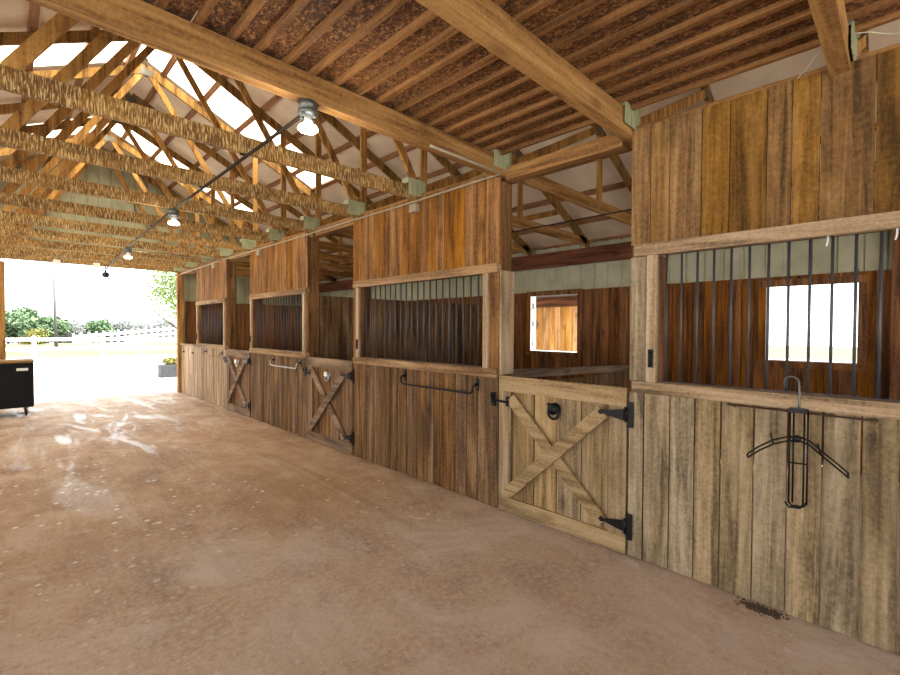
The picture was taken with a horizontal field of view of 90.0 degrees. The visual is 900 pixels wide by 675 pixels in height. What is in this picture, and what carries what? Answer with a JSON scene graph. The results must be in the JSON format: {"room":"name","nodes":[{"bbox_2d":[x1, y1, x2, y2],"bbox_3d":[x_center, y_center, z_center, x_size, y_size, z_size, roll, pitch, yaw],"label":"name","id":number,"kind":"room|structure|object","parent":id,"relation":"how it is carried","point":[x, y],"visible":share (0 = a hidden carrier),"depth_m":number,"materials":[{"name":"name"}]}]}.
{"room":"farm building","nodes":[
{"label":"farm building","id":0,"kind":"room"},
{"bbox_2d":[0,148,301,349],"bbox_3d":[-8.321,-1.543,10.741,11.140,6.000,0.083,-1,2,-45],"label":"wall","id":1,"kind":"structure","parent":0,"point":[93,173],"depth_m":11.26,"materials":[{"name":"green metal"}]},
{"bbox_2d":[6,342,856,402],"bbox_3d":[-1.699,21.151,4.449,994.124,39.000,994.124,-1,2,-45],"label":"ground","id":2,"kind":"structure","parent":0,"point":[58,380],"depth_m":18.21,"materials":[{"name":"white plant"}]},
{"bbox_2d":[5,311,30,343],"bbox_3d":[-58.816,-0.449,59.964,5.258,6.266,5.962,-1,2,-45],"label":"tree","id":3,"kind":"object","parent":2,"relation":"on","point":[10,317],"visible":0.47,"depth_m":59.18,"materials":[{"name":"green plant"}]},
{"bbox_2d":[6,306,38,343],"bbox_3d":[-63.646,-0.548,66.555,5.428,8.240,5.316,-1,2,-45],"label":"tree","id":4,"kind":"object","parent":2,"relation":"on","point":[31,312],"visible":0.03,"depth_m":66.76,"materials":[{"name":"green plant"}]},
{"bbox_2d":[17,328,48,344],"bbox_3d":[-42.160,0.513,45.504,2.450,3.068,2.154,0,1,-18],"label":"bush","id":5,"kind":"object","parent":2,"relation":"on","point":[37,333],"visible":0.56,"depth_m":45.44,"materials":[{"name":"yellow plant"}]},
{"bbox_2d":[13,315,73,342],"bbox_3d":[-52.259,-0.516,57.963,5.879,4.982,4.968,-1,2,-45],"label":"tree","id":6,"kind":"object","parent":2,"relation":"on","point":[47,322],"visible":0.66,"depth_m":57.05,"materials":[{"name":"green plant"}]},
{"bbox_2d":[52,276,57,346],"bbox_3d":[-34.344,-2.203,39.148,0.286,6.203,0.232,0,1,-22],"label":"utility pole","id":7,"kind":"object","parent":2,"relation":"on","point":[53,277],"visible":0.79,"depth_m":39.08,"materials":[{"name":"grey wood"}]},
{"bbox_2d":[58,319,90,342],"bbox_3d":[-61.999,0.416,73.612,5.518,7.144,5.620,-1,2,-45],"label":"tree","id":8,"kind":"object","parent":2,"relation":"on","point":[77,328],"visible":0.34,"depth_m":73.06,"materials":[{"name":"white plant"}]},
{"bbox_2d":[75,317,88,323],"bbox_3d":[-74.017,1.009,90.079,3.587,10.455,3.561,-1,2,-45],"label":"tree","id":9,"kind":"object","parent":2,"relation":"on","point":[84,318],"visible":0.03,"depth_m":90.14,"materials":[{"name":"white plant"}]},
{"bbox_2d":[6,335,176,364],"bbox_3d":[-17.385,0.575,21.542,15.627,1.350,0.440,0,1,-28],"label":"rail fence","id":10,"kind":"object","parent":2,"relation":"on","point":[143,338],"visible":0.57,"depth_m":21.75,"materials":[{"name":"white paint"}]},
{"bbox_2d":[82,319,114,342],"bbox_3d":[-50.723,-0.138,64.996,3.742,5.094,3.398,-1,2,-45],"label":"tree","id":11,"kind":"object","parent":2,"relation":"on","point":[97,325],"visible":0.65,"depth_m":64.33,"materials":[{"name":"green plant"}]},
{"bbox_2d":[101,315,113,341],"bbox_3d":[-68.334,0.638,89.804,3.165,10.324,3.228,-1,2,-45],"label":"tree","id":12,"kind":"object","parent":2,"relation":"on","point":[105,317],"visible":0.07,"depth_m":89.52,"materials":[{"name":"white plant"}]},
{"bbox_2d":[105,319,138,341],"bbox_3d":[-55.975,0.332,76.608,5.064,6.903,5.149,-1,2,-45],"label":"tree","id":13,"kind":"object","parent":2,"relation":"on","point":[126,325],"visible":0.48,"depth_m":76.17,"materials":[{"name":"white plant"}]},
{"bbox_2d":[72,325,176,345],"bbox_3d":[-32.056,0.031,45.340,0.230,2.710,9.551,1,1,36],"label":"picket fence","id":14,"kind":"object","parent":2,"relation":"on","point":[138,331],"visible":0.64,"depth_m":45.25,"materials":[{"name":"white paint"}]},
{"bbox_2d":[123,318,148,340],"bbox_3d":[-61.861,0.663,88.020,5.150,8.982,4.787,-1,2,-45],"label":"tree","id":15,"kind":"object","parent":2,"relation":"on","point":[140,326],"visible":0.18,"depth_m":88.01,"materials":[{"name":"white plant"}]},
{"bbox_2d":[137,319,161,341],"bbox_3d":[-65.626,0.953,98.733,5.345,10.719,5.045,-1,2,-45],"label":"tree","id":16,"kind":"object","parent":2,"relation":"on","point":[149,323],"visible":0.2,"depth_m":97.84,"materials":[{"name":"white plant"}]},
{"bbox_2d":[134,270,175,328],"bbox_3d":[-15.448,-1.502,25.551,4.167,5.377,4.069,-1,2,-45],"label":"tree","id":17,"kind":"object","parent":2,"relation":"on","point":[165,279],"visible":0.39,"depth_m":24.80,"materials":[{"name":"green plant"}]},
{"bbox_2d":[151,319,175,341],"bbox_3d":[-54.674,0.359,86.762,5.398,8.360,5.082,-1,2,-45],"label":"tree","id":18,"kind":"object","parent":2,"relation":"on","point":[162,322],"visible":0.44,"depth_m":85.56,"materials":[{"name":"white plant"}]},
{"bbox_2d":[158,357,176,377],"bbox_3d":[-9.832,1.027,15.949,0.800,0.725,0.550,-1,2,-45],"label":"planter","id":19,"kind":"object","parent":2,"relation":"on","point":[165,370],"visible":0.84,"depth_m":15.69,"materials":[{"name":"grey concrete"}]},
{"bbox_2d":[533,294,576,351],"bbox_3d":[3.302,-0.402,14.126,4.200,3.760,5.000,-1,2,-45],"label":"shed","id":20,"kind":"object","parent":2,"relation":"on","point":[556,315],"visible":0.07,"depth_m":12.13,"materials":[{"name":"wood"}]},
{"bbox_2d":[0,392,899,674],"bbox_3d":[-1.845,1.627,4.267,11.140,0.035,18.600,-1,2,-45],"label":"floor","id":21,"kind":"structure","parent":0,"point":[167,533],"depth_m":3.04,"materials":[{"name":"concrete"}]},
{"bbox_2d":[0,261,5,359],"bbox_3d":[-9.475,-0.063,9.473,0.165,3.080,0.135,-1,2,-45],"label":"post","id":22,"kind":"object","parent":21,"relation":"on","point":[2,265],"visible":0.62,"depth_m":9.45,"materials":[{"name":"brown wood"}]},
{"bbox_2d":[0,359,33,415],"bbox_3d":[-8.689,0.970,8.449,1.275,1.060,0.730,-1,2,-45],"label":"rolling cart","id":23,"kind":"object","parent":21,"relation":"on","point":[16,375],"visible":1,"depth_m":8.49,"materials":[{"name":"black metal"}]},
{"bbox_2d":[176,272,183,392],"bbox_3d":[-7.096,-0.139,11.835,0.140,3.160,0.135,-1,2,-45],"label":"post","id":24,"kind":"object","parent":21,"relation":"on","point":[179,278],"visible":0.71,"depth_m":11.78,"materials":[{"name":"brown wood"}]},
{"bbox_2d":[180,343,197,397],"bbox_3d":[-6.555,0.803,11.315,0.095,1.280,1.375,-1,2,-45],"label":"wall","id":25,"kind":"structure","parent":21,"relation":"on","point":[189,376],"depth_m":11.27,"materials":[{"name":"brown wood"}]},
{"bbox_2d":[200,305,206,332],"bbox_3d":[-5.959,-0.077,10.840,0.160,3.084,0.096,-1,2,-45],"label":"post","id":26,"kind":"object","parent":21,"relation":"on","point":[200,305],"visible":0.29,"depth_m":10.85,"materials":[{"name":"brown wood"}]},
{"bbox_2d":[196,258,227,407],"bbox_3d":[-5.315,-0.105,10.121,0.218,3.158,2.022,-1,2,-45],"label":"stall","id":27,"kind":"object","parent":21,"relation":"on","point":[212,283],"visible":0.97,"depth_m":10.04,"materials":[{"name":"brown wood"}]},
{"bbox_2d":[202,303,222,344],"bbox_3d":[-5.310,-0.305,10.119,0.016,0.918,1.768,-1,2,-45],"label":"grille","id":28,"kind":"object","parent":27,"relation":"attached to","point":[203,307],"depth_m":10.21,"materials":[{"name":"grey metal"}]},
{"bbox_2d":[203,349,222,357],"bbox_3d":[-5.215,0.339,9.877,0.080,0.155,1.090,-1,2,-45],"label":"bar","id":29,"kind":"object","parent":27,"relation":"attached to","point":[206,349],"visible":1,"depth_m":9.71,"materials":[{"name":"black metal"}]},
{"bbox_2d":[223,349,250,416],"bbox_3d":[-4.225,0.869,8.935,0.100,1.250,1.368,-1,2,-45],"label":"door","id":30,"kind":"structure","parent":27,"relation":"attached to","point":[238,398],"depth_m":8.87,"materials":[{"name":"brown wood"}]},
{"bbox_2d":[281,217,352,239],"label":"plate","id":31,"kind":"object","parent":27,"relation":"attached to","point":[347,226],"depth_m":6.44,"materials":[{"name":"brown wood"}]},
{"bbox_2d":[228,261,235,348],"bbox_3d":[-4.603,-0.045,9.475,0.160,3.084,0.096,-1,2,-45],"label":"post","id":32,"kind":"object","parent":21,"relation":"on","point":[231,265],"visible":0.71,"depth_m":9.43,"materials":[{"name":"brown wood"}]},
{"bbox_2d":[254,299,262,347],"bbox_3d":[-3.644,-0.022,8.510,0.160,3.084,0.096,-1,2,-45],"label":"post","id":33,"kind":"object","parent":21,"relation":"on","point":[254,299],"visible":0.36,"depth_m":8.53,"materials":[{"name":"brown wood"}]},
{"bbox_2d":[236,304,301,350],"bbox_3d":[-3.262,0.371,10.820,3.590,2.210,0.065,-1,2,-45],"label":"wall","id":34,"kind":"structure","parent":21,"relation":"on","point":[242,310],"depth_m":10.05,"materials":[{"name":"brown wood"}]},
{"bbox_2d":[249,232,308,437],"bbox_3d":[-2.921,-0.048,7.711,0.218,3.158,2.248,-1,2,-45],"label":"stall","id":35,"kind":"object","parent":21,"relation":"on","point":[279,395],"visible":0.96,"depth_m":7.56,"materials":[{"name":"brown wood"}]},
{"bbox_2d":[256,250,261,255],"bbox_3d":[-3.418,-1.514,8.058,0.058,0.085,0.120,-1,2,-45],"label":"junction box","id":36,"kind":"object","parent":35,"relation":"attached to","point":[259,252],"visible":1,"depth_m":8.03,"materials":[{"name":"beige plastic"}]},
{"bbox_2d":[257,294,301,351],"bbox_3d":[-2.918,-0.248,7.711,0.016,0.918,1.998,-1,2,-45],"label":"grille","id":37,"kind":"object","parent":35,"relation":"attached to","point":[258,301],"depth_m":7.74,"materials":[{"name":"grey metal"}]},
{"bbox_2d":[270,356,301,368],"bbox_3d":[-2.703,0.409,7.348,0.080,0.155,1.020,-1,2,-45],"label":"bar","id":38,"kind":"object","parent":35,"relation":"attached to","point":[273,359],"visible":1,"depth_m":7.26,"materials":[{"name":"metal"}]},
{"bbox_2d":[309,237,318,357],"bbox_3d":[-2.130,0.013,6.985,0.160,3.084,0.096,-1,2,-45],"label":"post","id":39,"kind":"object","parent":21,"relation":"on","point":[313,242],"visible":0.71,"depth_m":6.93,"materials":[{"name":"brown wood"}]},
{"bbox_2d":[319,296,473,364],"bbox_3d":[-0.789,0.430,8.330,3.590,2.210,0.065,-1,2,-45],"label":"wall","id":40,"kind":"structure","parent":21,"relation":"on","point":[335,313],"depth_m":8.16,"materials":[{"name":"brown wood"}]},
{"bbox_2d":[353,175,501,507],"bbox_3d":[-0.368,0.013,5.141,0.218,3.159,2.472,-1,2,-45],"label":"stall","id":41,"kind":"object","parent":21,"relation":"on","point":[446,439],"visible":1,"depth_m":4.87,"materials":[{"name":"brown wood"}]},
{"bbox_2d":[303,357,353,453],"bbox_3d":[-1.752,0.928,6.445,0.100,1.250,1.368,-1,2,-45],"label":"door","id":42,"kind":"structure","parent":41,"relation":"attached to","point":[330,381],"depth_m":6.37,"materials":[{"name":"brown wood"}]},
{"bbox_2d":[409,203,418,213],"bbox_3d":[-0.402,-1.442,5.022,0.058,0.085,0.120,-1,2,-45],"label":"junction box","id":43,"kind":"object","parent":41,"relation":"attached to","point":[413,208],"visible":1,"depth_m":4.99,"materials":[{"name":"beige plastic"}]},
{"bbox_2d":[366,275,481,366],"bbox_3d":[-0.369,-0.188,5.145,0.016,0.918,2.123,-1,2,-45],"label":"grille","id":44,"kind":"object","parent":41,"relation":"attached to","point":[478,275],"depth_m":5.07,"materials":[{"name":"grey metal"}]},
{"bbox_2d":[400,370,478,393],"bbox_3d":[-0.152,0.469,4.780,0.080,0.155,1.160,-1,2,-45],"label":"bar","id":45,"kind":"object","parent":41,"relation":"attached to","point":[476,384],"visible":1,"depth_m":4.65,"materials":[{"name":"black metal"}]},
{"bbox_2d":[499,181,513,375],"bbox_3d":[0.488,0.076,4.338,0.196,3.084,0.166,-1,2,-45],"label":"post","id":46,"kind":"object","parent":21,"relation":"on","point":[506,344],"visible":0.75,"depth_m":4.27,"materials":[{"name":"brown wood"}]},
{"bbox_2d":[511,365,630,448],"bbox_3d":[1.838,0.948,5.711,3.559,1.298,0.060,-1,2,-45],"label":"wall","id":47,"kind":"structure","parent":21,"relation":"on","point":[619,376],"depth_m":5.61,"materials":[{"name":"brown wood"}]},
{"bbox_2d":[631,247,659,559],"bbox_3d":[1.461,0.098,3.370,0.160,3.084,0.140,-1,2,-45],"label":"post","id":48,"kind":"object","parent":21,"relation":"on","point":[632,247],"visible":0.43,"depth_m":3.31,"materials":[{"name":"brown wood"}]},
{"bbox_2d":[735,597,788,619],"bbox_3d":[1.885,1.651,2.727,0.139,0.007,0.274,-1,2,-45],"label":"debris","id":49,"kind":"object","parent":21,"relation":"on","point":[762,609],"visible":1,"depth_m":2.73,"materials":[{"name":"soil"}]},
{"bbox_2d":[627,47,899,654],"bbox_3d":[2.209,0.074,2.547,0.218,3.159,2.358,-1,2,-45],"label":"stall","id":50,"kind":"object","parent":21,"relation":"on","point":[717,176],"visible":0.99,"depth_m":2.73,"materials":[{"name":"brown wood"}]},
{"bbox_2d":[490,375,633,553],"bbox_3d":[0.874,0.990,3.802,0.100,1.250,1.355,-1,2,-45],"label":"door","id":51,"kind":"structure","parent":50,"relation":"attached to","point":[563,446],"depth_m":3.71,"materials":[{"name":"brown wood"}]},
{"bbox_2d":[636,66,827,128],"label":"plate","id":52,"kind":"object","parent":50,"relation":"attached to","point":[821,69],"depth_m":2.85,"materials":[{"name":"brown wood"}]},
{"bbox_2d":[663,231,899,400],"bbox_3d":[2.219,-0.127,2.539,0.016,0.918,1.978,-1,2,-45],"label":"grille","id":53,"kind":"object","parent":50,"relation":"attached to","point":[881,232],"depth_m":2.72,"materials":[{"name":"grey metal"}]},
{"bbox_2d":[746,375,849,508],"bbox_3d":[1.968,0.605,2.574,0.461,0.768,0.182,1,1,32],"label":"rack","id":54,"kind":"object","parent":50,"relation":"hanging from","point":[795,438],"visible":1,"depth_m":2.58,"materials":[{"name":"metal"}]},
{"bbox_2d":[727,402,878,421],"bbox_3d":[2.018,0.433,2.627,0.027,0.027,0.703,-1,2,-45],"label":"rail","id":55,"kind":"object","parent":50,"relation":"attached to","point":[733,405],"visible":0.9,"depth_m":2.56,"materials":[{"name":"metal"}]},
{"bbox_2d":[852,43,899,80],"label":"plate","id":56,"kind":"object","parent":50,"relation":"attached to","point":[890,47],"depth_m":2.40,"materials":[{"name":"brown wood"}]},
{"bbox_2d":[0,0,899,277],"bbox_3d":[-1.791,-2.917,4.143,12.200,2.989,19.300,-1,2,-45],"label":"ceiling","id":57,"kind":"structure","parent":0,"point":[13,13],"depth_m":7.22,"materials":[{"name":"metal"}]},
{"bbox_2d":[21,2,40,125],"bbox_3d":[-2.785,-3.660,3.160,0.093,0.072,18.430,-1,2,-45],"label":"purlin","id":58,"kind":"structure","parent":57,"relation":"attached to","point":[34,9],"depth_m":5.26,"materials":[{"name":"brown wood"}]},
{"bbox_2d":[30,117,108,137],"bbox_3d":[-8.063,-3.787,8.367,2.870,1.430,1.100,-1,2,-45],"label":"skylight","id":59,"kind":"object","parent":57,"relation":"attached to","point":[53,133],"visible":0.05,"depth_m":9.06,"materials":[{"name":"white glass"}]},
{"bbox_2d":[0,42,145,66],"bbox_3d":[-5.537,-3.727,5.824,2.870,1.430,1.130,-1,2,-45],"label":"skylight","id":60,"kind":"object","parent":57,"relation":"attached to","point":[57,54],"visible":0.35,"depth_m":6.29,"materials":[{"name":"white glass"}]},
{"bbox_2d":[60,25,99,131],"bbox_3d":[-2.358,-3.961,3.577,0.093,0.072,18.430,-1,2,-45],"label":"purlin","id":61,"kind":"structure","parent":57,"relation":"attached to","point":[78,82],"depth_m":7.10,"materials":[{"name":"brown wood"}]},
{"bbox_2d":[87,0,156,145],"bbox_3d":[-1.966,-4.236,3.959,0.093,0.072,18.430,-1,2,-45],"label":"purlin","id":62,"kind":"structure","parent":57,"relation":"attached to","point":[133,54],"depth_m":6.89,"materials":[{"name":"brown wood"}]},
{"bbox_2d":[0,148,249,277],"bbox_3d":[-8.191,-3.050,10.587,11.157,2.836,0.165,-1,2,-45],"label":"roof truss","id":63,"kind":"object","parent":57,"relation":"attached to","point":[25,162],"depth_m":10.64,"materials":[{"name":"wood"}]},
{"bbox_2d":[102,267,108,277],"bbox_3d":[-8.167,-1.551,10.671,0.150,0.259,0.160,-1,2,-45],"label":"light","id":64,"kind":"object","parent":63,"relation":"hanging from","point":[105,274],"visible":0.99,"depth_m":10.63,"materials":[{"name":"grey plastic"}]},
{"bbox_2d":[112,56,176,152],"bbox_3d":[-1.626,-4.242,4.298,0.093,0.072,18.430,-1,2,-45],"label":"purlin","id":65,"kind":"structure","parent":57,"relation":"attached to","point":[172,61],"depth_m":7.78,"materials":[{"name":"brown wood"}]},
{"bbox_2d":[0,133,335,281],"bbox_3d":[-7.439,-3.033,9.829,11.157,2.836,0.121,-1,2,-45],"label":"roof truss","id":66,"kind":"object","parent":57,"relation":"attached to","point":[115,141],"depth_m":9.89,"materials":[{"name":"wood"}]},
{"bbox_2d":[0,64,352,263],"bbox_3d":[-4.902,-2.972,7.275,11.157,2.836,0.121,-1,2,-45],"label":"roof truss","id":67,"kind":"object","parent":57,"relation":"attached to","point":[6,214],"depth_m":7.32,"materials":[{"name":"wood"}]},
{"bbox_2d":[0,92,352,271],"bbox_3d":[-5.747,-2.992,8.127,11.157,2.836,0.121,-1,2,-45],"label":"roof truss","id":68,"kind":"object","parent":57,"relation":"attached to","point":[6,228],"depth_m":8.17,"materials":[{"name":"wood"}]},
{"bbox_2d":[132,250,221,260],"bbox_3d":[-5.282,-1.582,8.734,0.029,0.036,1.649,1,1,42],"label":"cable","id":69,"kind":"object","parent":68,"relation":"attached to","point":[132,250],"visible":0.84,"depth_m":8.69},
{"bbox_2d":[0,117,352,277],"bbox_3d":[-6.593,-3.013,8.978,11.157,2.836,0.121,-1,2,-45],"label":"roof truss","id":70,"kind":"object","parent":57,"relation":"attached to","point":[4,239],"depth_m":9.09,"materials":[{"name":"wood"}]},
{"bbox_2d":[111,124,252,211],"bbox_3d":[-5.984,-3.818,10.431,2.870,1.430,1.100,-1,2,-45],"label":"skylight","id":71,"kind":"object","parent":57,"relation":"attached to","point":[147,147],"visible":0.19,"depth_m":10.08,"materials":[{"name":"white"}]},
{"bbox_2d":[0,30,372,252],"bbox_3d":[-4.056,-2.953,6.424,11.157,2.836,0.121,-1,2,-45],"label":"roof truss","id":72,"kind":"object","parent":57,"relation":"attached to","point":[7,197],"depth_m":6.24,"materials":[{"name":"wood"}]},
{"bbox_2d":[149,74,228,160],"bbox_3d":[-1.237,-3.978,4.690,0.093,0.072,18.430,-1,2,-45],"label":"purlin","id":73,"kind":"structure","parent":57,"relation":"attached to","point":[215,86],"depth_m":8.09,"materials":[{"name":"brown wood"}]},
{"bbox_2d":[0,0,405,238],"bbox_3d":[-3.211,-2.932,5.573,11.157,2.836,0.121,-1,2,-45],"label":"roof truss","id":74,"kind":"object","parent":57,"relation":"attached to","point":[9,172],"depth_m":5.42,"materials":[{"name":"wood"}]},
{"bbox_2d":[105,104,317,269],"bbox_3d":[-4.505,-1.542,6.698,0.096,0.092,10.665,-1,2,-43],"label":"conduit","id":75,"kind":"object","parent":74,"relation":"attached to","point":[297,118],"visible":0.82,"depth_m":3.98,"materials":[{"name":"black metal"}]},
{"bbox_2d":[124,248,131,258],"bbox_3d":[-5.765,-1.506,8.053,0.124,0.185,0.124,-1,2,-45],"label":"ceiling lamp","id":76,"kind":"object","parent":75,"relation":"hanging from","point":[128,251],"visible":1,"depth_m":8.02,"materials":[{"name":"metal"}]},
{"bbox_2d":[168,208,179,225],"bbox_3d":[-3.320,-1.445,5.408,0.124,0.185,0.124,-1,2,-45],"label":"ceiling lamp","id":77,"kind":"object","parent":75,"relation":"hanging from","point":[173,213],"visible":1,"depth_m":5.37,"materials":[{"name":"metal"}]},
{"bbox_2d":[167,95,282,189],"bbox_3d":[-0.812,-3.691,5.119,0.093,0.072,18.430,-1,2,-45],"label":"purlin","id":78,"kind":"structure","parent":57,"relation":"attached to","point":[276,98],"depth_m":7.86,"materials":[{"name":"brown wood"}]},
{"bbox_2d":[149,49,332,187],"bbox_3d":[-3.458,-3.759,7.888,2.870,1.430,1.130,-1,2,-45],"label":"skylight","id":79,"kind":"object","parent":57,"relation":"attached to","point":[222,103],"visible":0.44,"depth_m":7.62,"materials":[{"name":"white glass"}]},
{"bbox_2d":[199,117,325,200],"bbox_3d":[-0.416,-3.422,5.519,0.093,0.072,18.430,-1,2,-45],"label":"purlin","id":80,"kind":"structure","parent":57,"relation":"attached to","point":[298,134],"depth_m":8.94,"materials":[{"name":"brown wood"}]},
{"bbox_2d":[0,30,532,254],"bbox_3d":[-2.365,-2.912,4.722,11.157,2.836,0.121,-1,2,-45],"label":"roof truss","id":81,"kind":"object","parent":57,"relation":"attached to","point":[10,135],"depth_m":4.32,"materials":[{"name":"wood"}]},
{"bbox_2d":[0,13,590,246],"bbox_3d":[-1.520,-2.892,3.870,11.157,2.836,0.121,-1,2,-45],"label":"roof truss","id":82,"kind":"object","parent":57,"relation":"attached to","point":[13,77],"depth_m":3.49,"materials":[{"name":"wood"}]},
{"bbox_2d":[235,130,376,206],"bbox_3d":[-0.062,-3.183,5.876,0.093,0.072,18.430,-1,2,-45],"label":"purlin","id":83,"kind":"structure","parent":57,"relation":"attached to","point":[370,133],"depth_m":8.02,"materials":[{"name":"brown wood"}]},
{"bbox_2d":[229,145,416,226],"bbox_3d":[0.256,-2.967,6.197,0.093,0.072,18.430,-1,2,-45],"label":"purlin","id":84,"kind":"structure","parent":57,"relation":"attached to","point":[408,148],"depth_m":7.84,"materials":[{"name":"brown wood"}]},
{"bbox_2d":[26,0,631,225],"bbox_3d":[-0.674,-2.872,3.019,11.157,2.836,0.121,-1,2,-45],"label":"roof truss","id":85,"kind":"object","parent":57,"relation":"attached to","point":[139,21],"depth_m":2.74,"materials":[{"name":"wood"}]},
{"bbox_2d":[298,98,317,134],"bbox_3d":[-0.893,-1.385,2.830,0.124,0.185,0.124,-1,2,-45],"label":"ceiling lamp","id":86,"kind":"object","parent":85,"relation":"hanging from","point":[307,107],"visible":1,"depth_m":2.79,"materials":[{"name":"metal"}]},
{"bbox_2d":[303,115,312,123],"bbox_3d":[-0.893,-1.363,2.830,0.072,0.055,0.072,-1,2,-45],"label":"socket","id":87,"kind":"object","parent":86,"relation":"attached to","point":[308,119],"depth_m":2.81,"materials":[{"name":"white paint"}]},
{"bbox_2d":[180,144,500,274],"bbox_3d":[-3.555,-1.567,7.560,0.921,0.073,10.612,-1,2,-45],"label":"conduit","id":88,"kind":"object","parent":85,"relation":"attached to","point":[431,145],"visible":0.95,"depth_m":4.87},
{"bbox_2d":[251,163,464,239],"bbox_3d":[0.645,-2.704,6.590,0.093,0.072,18.430,-1,2,-45],"label":"purlin","id":89,"kind":"structure","parent":57,"relation":"attached to","point":[441,171],"depth_m":7.56,"materials":[{"name":"brown wood"}]},
{"bbox_2d":[319,234,630,281],"bbox_3d":[2.167,-1.673,8.125,0.093,0.072,18.430,-1,2,-45],"label":"roof purlin","id":90,"kind":"structure","parent":57,"relation":"attached to","point":[625,235],"depth_m":8.07,"materials":[{"name":"brown wood"}]},
{"bbox_2d":[415,0,713,145],"bbox_3d":[0.172,-2.852,2.168,11.157,2.836,0.121,-1,2,-45],"label":"beam","id":91,"kind":"structure","parent":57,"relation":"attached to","point":[484,22],"depth_m":2.51,"materials":[{"name":"wood"}]},
{"bbox_2d":[502,134,628,182],"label":"plate","id":92,"kind":"object","parent":57,"relation":"attached to","point":[597,149],"depth_m":3.74,"materials":[{"name":"brown wood"}]},
{"bbox_2d":[317,81,876,238],"bbox_3d":[1.034,-2.440,6.982,0.093,0.072,18.430,-1,2,-45],"label":"roof purlin","id":93,"kind":"structure","parent":57,"relation":"attached to","point":[630,147],"depth_m":6.29,"materials":[{"name":"brown wood"}]},
{"bbox_2d":[320,165,874,269],"bbox_3d":[1.813,-1.913,7.768,0.093,0.072,18.430,-1,2,-45],"label":"roof purlin","id":94,"kind":"structure","parent":57,"relation":"attached to","point":[599,218],"depth_m":7.41,"materials":[{"name":"brown wood"}]},
{"bbox_2d":[324,123,875,253],"bbox_3d":[1.424,-2.177,7.375,0.093,0.072,18.430,-1,2,-45],"label":"roof purlin","id":95,"kind":"structure","parent":57,"relation":"attached to","point":[620,185],"depth_m":6.74,"materials":[{"name":"brown wood"}]},
{"bbox_2d":[808,0,874,207],"bbox_3d":[1.017,-2.832,1.317,11.157,2.836,0.121,-1,2,-45],"label":"roof truss","id":96,"kind":"object","parent":57,"relation":"attached to","point":[829,16],"depth_m":2.24,"materials":[{"name":"wood"}]},
{"bbox_2d":[512,161,874,232],"bbox_3d":[1.854,-1.512,5.542,0.024,0.031,7.101,-1,2,-44],"label":"cable","id":97,"kind":"object","parent":96,"relation":"attached to","point":[874,161],"visible":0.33,"depth_m":5.78,"materials":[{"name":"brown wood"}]},
{"bbox_2d":[797,49,821,78],"bbox_3d":[2.068,-1.569,2.561,0.010,0.120,0.158,0,1,-30],"label":"wire","id":98,"kind":"object","parent":96,"relation":"attached to","point":[821,49],"visible":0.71,"depth_m":2.57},
{"bbox_2d":[850,31,899,34],"bbox_3d":[2.294,-1.586,2.337,0.363,0.046,0.032,1,1,19],"label":"wire","id":99,"kind":"object","parent":96,"relation":"attached to","point":[867,31],"visible":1,"depth_m":2.35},
{"bbox_2d":[142,0,899,154],"bbox_3d":[1.337,-1.626,0.965,3.226,0.051,5.940,-1,2,-45],"label":"ceiling","id":100,"kind":"structure","parent":0,"point":[401,56],"depth_m":2.55,"materials":[{"name":"brown wood"}]},
{"bbox_2d":[319,208,899,482],"bbox_3d":[2.110,-0.084,8.085,0.190,3.270,18.500,-1,2,-45],"label":"wall","id":101,"kind":"structure","parent":0,"point":[602,270],"depth_m":6.55,"materials":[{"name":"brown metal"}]},
{"bbox_2d":[526,288,581,357],"bbox_3d":[1.955,-0.260,8.364,0.175,1.220,1.170,-1,2,-45],"label":"window","id":102,"kind":"structure","parent":101,"relation":"in","point":[531,301],"depth_m":8.44,"materials":[{"name":"white paint"}]},
{"bbox_2d":[757,274,868,371],"bbox_3d":[4.579,-0.178,5.722,0.175,1.140,1.080,-1,2,-45],"label":"window","id":103,"kind":"structure","parent":101,"relation":"in","point":[861,364],"depth_m":5.58,"materials":[{"name":"white paint"}]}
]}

